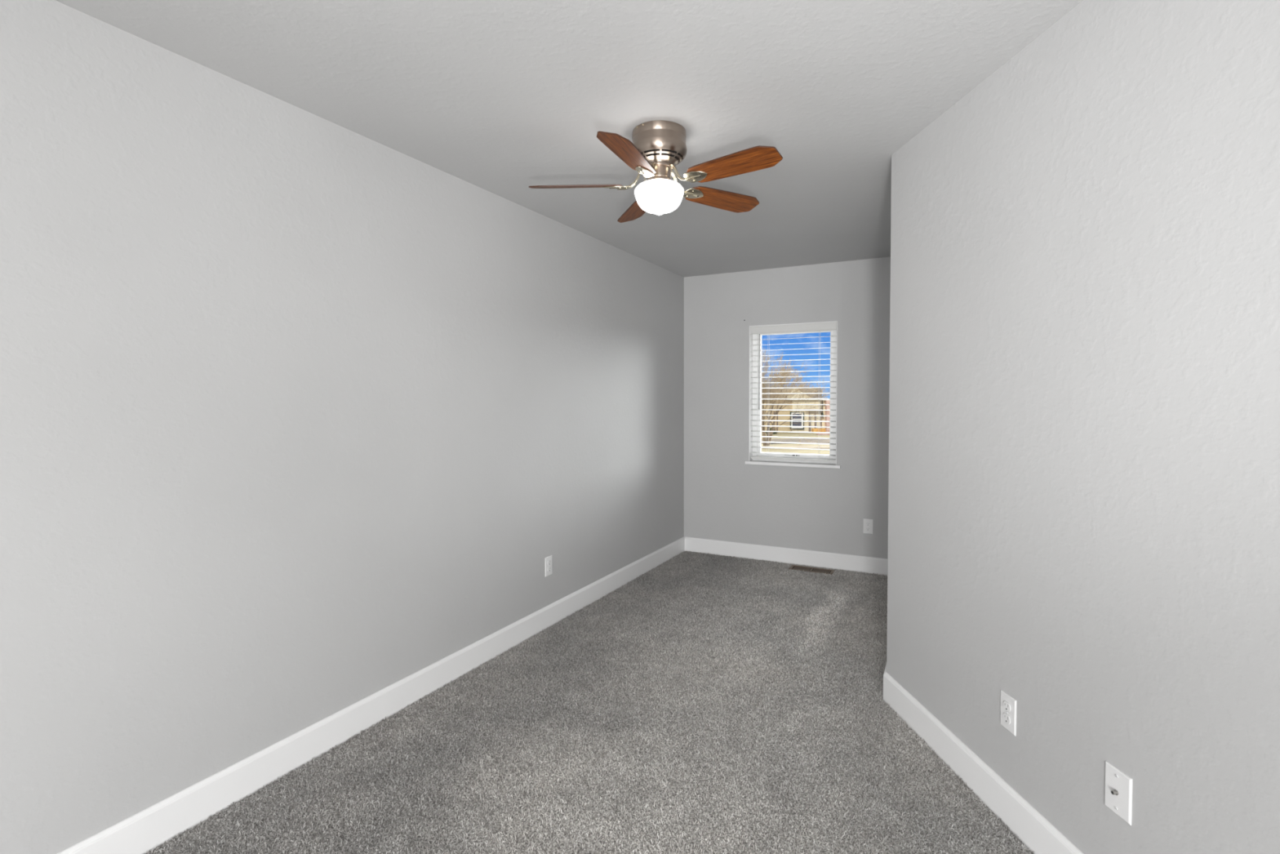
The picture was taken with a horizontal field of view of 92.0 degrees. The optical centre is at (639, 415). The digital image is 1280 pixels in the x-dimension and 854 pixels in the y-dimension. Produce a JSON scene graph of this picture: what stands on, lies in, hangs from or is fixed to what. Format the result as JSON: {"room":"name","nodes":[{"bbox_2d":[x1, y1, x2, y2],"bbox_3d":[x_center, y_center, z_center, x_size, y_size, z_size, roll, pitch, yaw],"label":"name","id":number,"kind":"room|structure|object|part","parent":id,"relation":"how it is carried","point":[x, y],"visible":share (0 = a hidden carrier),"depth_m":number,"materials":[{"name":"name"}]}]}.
{"room":"empty bedroom","nodes":[
{"label":"empty bedroom","id":0,"kind":"room"},
{"bbox_2d":[0,0,684,853],"bbox_3d":[-1.953,0.120,1.088,0.120,2.440,10.022,1,2,27],"label":"wall","id":1,"kind":"structure","parent":0,"point":[302,412],"depth_m":2.14,"materials":[{"name":"grey paint"}]},
{"bbox_2d":[57,536,684,853],"bbox_3d":[-1.891,1.276,1.089,0.014,0.128,10.022,1,2,27],"label":"baseboard","id":2,"kind":"structure","parent":1,"relation":"attached to","point":[140,833],"depth_m":2.38,"materials":[{"name":"white paint"}]},
{"bbox_2d":[545,555,552,576],"bbox_3d":[-0.545,0.902,3.707,0.008,0.114,0.071,1,2,27],"label":"wall outlet","id":3,"kind":"object","parent":1,"relation":"attached to","point":[548,560],"visible":1,"depth_m":3.70,"materials":[{"name":"white plastic"}]},
{"bbox_2d":[55,0,1083,276],"bbox_3d":[0.427,-1.131,-0.156,5.383,0.120,10.318,1,2,27],"label":"ceiling","id":4,"kind":"structure","parent":0,"point":[503,98],"depth_m":2.12,"materials":[{"name":"grey paint"}]},
{"bbox_2d":[528,120,782,222],"bbox_3d":[0.042,-0.977,2.502,0.978,0.332,1.014,0,2,0],"label":"ceiling fan","id":5,"kind":"object","parent":4,"relation":"hanging from","point":[656,147],"visible":1,"depth_m":2.41,"materials":[{"name":"brown wood"}]},
{"bbox_3d":[-0.260,-0.930,2.512,0.375,0.006,0.126,0,17,2],"label":"blade","id":6,"kind":"part","parent":5,"relation":"part of","materials":[{"name":"brown wood"}]},
{"bbox_3d":[-0.041,-0.922,2.181,0.126,0.006,0.375,17,7,19],"label":"blade","id":7,"kind":"part","parent":5,"relation":"part of","materials":[{"name":"brown wood"}]},
{"bbox_3d":[-0.013,-0.939,2.822,0.126,0.006,0.375,-17,6,-14],"label":"blade","id":8,"kind":"part","parent":5,"relation":"part of","materials":[{"name":"brown wood"}]},
{"bbox_3d":[0.077,-0.877,2.499,0.199,0.132,0.199,0,2,0],"label":"lamp globe","id":9,"kind":"part","parent":5,"relation":"part of","materials":[{"name":"white glass"}]},
{"bbox_3d":[0.359,-0.936,2.683,0.375,0.006,0.126,-1,-14,-33],"label":"blade","id":10,"kind":"part","parent":5,"relation":"part of","materials":[{"name":"brown wood"}]},
{"bbox_3d":[0.342,-0.925,2.287,0.375,0.006,0.126,1,-13,38],"label":"blade","id":11,"kind":"part","parent":5,"relation":"part of","materials":[{"name":"brown wood"}]},
{"bbox_2d":[684,257,890,558],"bbox_3d":[1.268,0.002,5.144,2.140,2.440,0.140,1,2,27],"label":"wall","id":12,"kind":"structure","parent":0,"point":[726,498],"depth_m":5.10,"materials":[{"name":"grey paint"}]},
{"bbox_2d":[684,536,888,575],"bbox_3d":[1.235,1.160,5.108,1.872,0.128,0.014,1,2,27],"label":"baseboard","id":13,"kind":"structure","parent":12,"relation":"attached to","point":[850,562],"depth_m":5.10,"materials":[{"name":"white paint"}]},
{"bbox_2d":[745,320,840,468],"bbox_3d":[1.272,-0.170,5.120,0.778,1.167,0.169,1,2,27],"label":"window","id":14,"kind":"structure","parent":12,"relation":"in","point":[753,344],"depth_m":5.19,"materials":[{"name":"white paint"}]},
{"bbox_3d":[1.261,0.402,5.112,0.778,0.025,0.116,1,2,27],"label":"sill","id":15,"kind":"part","parent":14,"relation":"part of","materials":[{"name":"white paint"}]},
{"bbox_2d":[750,321,836,462],"bbox_3d":[1.258,-0.190,5.101,0.705,1.118,0.071,1,2,27],"label":"window blind","id":16,"kind":"object","parent":14,"relation":"attached to","point":[830,326],"visible":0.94,"depth_m":5.08,"materials":[{"name":"white plastic"}]},
{"bbox_3d":[1.264,0.360,5.125,0.700,0.017,0.049,1,2,27],"label":"rail","id":17,"kind":"part","parent":16,"relation":"part of","materials":[{"name":"white plastic"}]},
{"bbox_3d":[1.454,-0.172,5.011,0.007,1.064,0.052,1,2,27],"label":"ladder cord","id":18,"kind":"part","parent":16,"relation":"part of","materials":[{"name":"white fabric"}]},
{"bbox_3d":[1.295,-0.183,5.173,0.628,1.053,0.034,1,2,27],"label":"sash","id":19,"kind":"part","parent":14,"relation":"part of","materials":[{"name":"white plastic"}]},
{"bbox_2d":[862,518,872,533],"bbox_3d":[1.778,0.865,4.823,0.071,0.114,0.008,1,2,27],"label":"wall outlet","id":20,"kind":"object","parent":12,"relation":"attached to","point":[868,523],"visible":1,"depth_m":4.82,"materials":[{"name":"white plastic"}]},
{"bbox_2d":[886,0,1279,853],"bbox_3d":[1.478,0.126,0.648,0.968,2.440,8.059,0,2,3],"label":"wall","id":21,"kind":"structure","parent":0,"point":[1084,473],"depth_m":1.61,"materials":[{"name":"grey paint"}]},
{"bbox_2d":[883,664,1083,853],"bbox_3d":[1.413,1.282,0.679,0.866,0.128,8.054,0,2,3],"label":"baseboard","id":22,"kind":"structure","parent":21,"relation":"attached to","point":[1032,828],"depth_m":2.11,"materials":[{"name":"white paint"}]},
{"bbox_2d":[1000,689,1016,736],"bbox_3d":[1.177,0.952,1.980,0.008,0.114,0.071,0,2,-4],"label":"wall outlet","id":23,"kind":"object","parent":21,"relation":"attached to","point":[1008,704],"visible":1,"depth_m":1.97,"materials":[{"name":"white plastic"}]},
{"bbox_2d":[1002,712,1010,724],"bbox_3d":[1.175,0.971,1.981,0.003,0.028,0.034,0,2,-5],"label":"receptacle","id":24,"kind":"object","parent":23,"relation":"attached to","point":[1006,716],"depth_m":1.98,"materials":[{"name":"grey plastic"}]},
{"bbox_2d":[1003,700,1010,712],"bbox_3d":[1.174,0.932,1.980,0.003,0.028,0.034,0,2,-5],"label":"receptacle","id":25,"kind":"object","parent":23,"relation":"attached to","point":[1006,704],"depth_m":1.98,"materials":[{"name":"grey plastic"}]},
{"bbox_2d":[1104,760,1132,825],"bbox_3d":[1.206,0.956,1.568,0.017,0.116,0.078,0,2,-5],"label":"cable jack","id":26,"kind":"object","parent":21,"relation":"attached to","point":[1118,785],"visible":1,"depth_m":1.56,"materials":[{"name":"white plastic"}]},
{"bbox_3d":[-1.020,1.398,1.126,6.548,0.120,9.214,0,2,0],"label":"floor","id":27,"kind":"structure","parent":0,"visible":0},
{"bbox_2d":[146,551,1034,853],"bbox_3d":[0.092,1.298,2.477,3.940,0.001,6.106,0,2,0],"label":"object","id":28,"kind":"structure","parent":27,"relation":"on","point":[704,703],"depth_m":2.38,"materials":[{"name":"grey carpet"}]},
{"bbox_2d":[788,564,835,574],"bbox_3d":[1.363,1.226,4.916,0.339,0.006,0.120,1,2,27],"label":"floor vent","id":29,"kind":"object","parent":27,"relation":"in","point":[793,566],"visible":1,"depth_m":4.92,"materials":[{"name":"brown metal"}]},
{"label":"outside","id":30,"kind":"structure","parent":0,"visible":0},
{"bbox_2d":[761,432,829,454],"bbox_3d":[10.001,0.612,63.041,120.000,0.300,114.000,0,2,0],"label":"lawn","id":31,"kind":"structure","parent":30,"point":[778,434],"depth_m":29.56,"materials":[{"name":"beige plant"}]},
{"bbox_2d":[761,346,823,445],"bbox_3d":[6.311,-0.636,28.381,4.343,5.099,4.410,1,2,40],"label":"bare tree","id":32,"kind":"object","parent":31,"relation":"on","point":[790,373],"visible":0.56,"depth_m":28.28,"materials":[{"name":"brown plant"}]},
{"bbox_2d":[761,386,830,432],"bbox_3d":[9.949,-0.458,43.044,11.500,2.940,6.720,0,2,0],"label":"house","id":33,"kind":"structure","parent":31,"relation":"on","point":[819,395],"depth_m":39.98,"materials":[{"name":"beige"}]},
{"bbox_3d":[10.131,0.314,39.919,0.880,1.130,0.110,0,2,0],"label":"window trim","id":34,"kind":"part","parent":33,"relation":"part of","materials":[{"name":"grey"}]},
{"bbox_3d":[10.131,0.313,39.929,0.770,1.020,0.090,0,2,0],"label":"window sash","id":35,"kind":"part","parent":33,"relation":"part of","materials":[{"name":"white"}]},
{"bbox_2d":[803,378,830,398],"bbox_3d":[13.803,-1.068,49.717,3.260,3.949,3.741,1,2,37],"label":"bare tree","id":36,"kind":"object","parent":31,"relation":"on","point":[823,388],"visible":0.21,"depth_m":49.88,"materials":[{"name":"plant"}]},
{"bbox_2d":[811,428,825,431],"bbox_3d":[11.392,0.969,39.467,0.780,0.280,0.410,0,2,0],"label":"planter box","id":37,"kind":"object","parent":31,"relation":"on","point":[812,429],"visible":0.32,"depth_m":39.27,"materials":[{"name":"orange wood"}]},
{"bbox_2d":[816,433,829,435],"bbox_3d":[13.102,1.083,37.395,4.800,0.160,0.300,0,2,0],"label":"edging","id":38,"kind":"object","parent":31,"relation":"on","point":[816,433],"visible":0.14,"depth_m":37.25,"materials":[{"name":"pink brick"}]},
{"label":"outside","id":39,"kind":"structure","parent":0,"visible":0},
{"bbox_2d":[761,439,829,444],"bbox_3d":[10.002,1.312,31.649,120.000,0.030,3.200,0,2,0],"label":"road","id":40,"kind":"structure","parent":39,"point":[813,441],"depth_m":31.40,"materials":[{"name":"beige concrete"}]},
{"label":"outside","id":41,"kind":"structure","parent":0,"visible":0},
{"bbox_2d":[761,445,829,448],"bbox_3d":[10.002,1.416,27.700,120.000,0.040,1.300,0,2,0],"label":"sidewalk","id":42,"kind":"structure","parent":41,"point":[792,446],"depth_m":27.59,"materials":[{"name":"concrete"}]}
]}

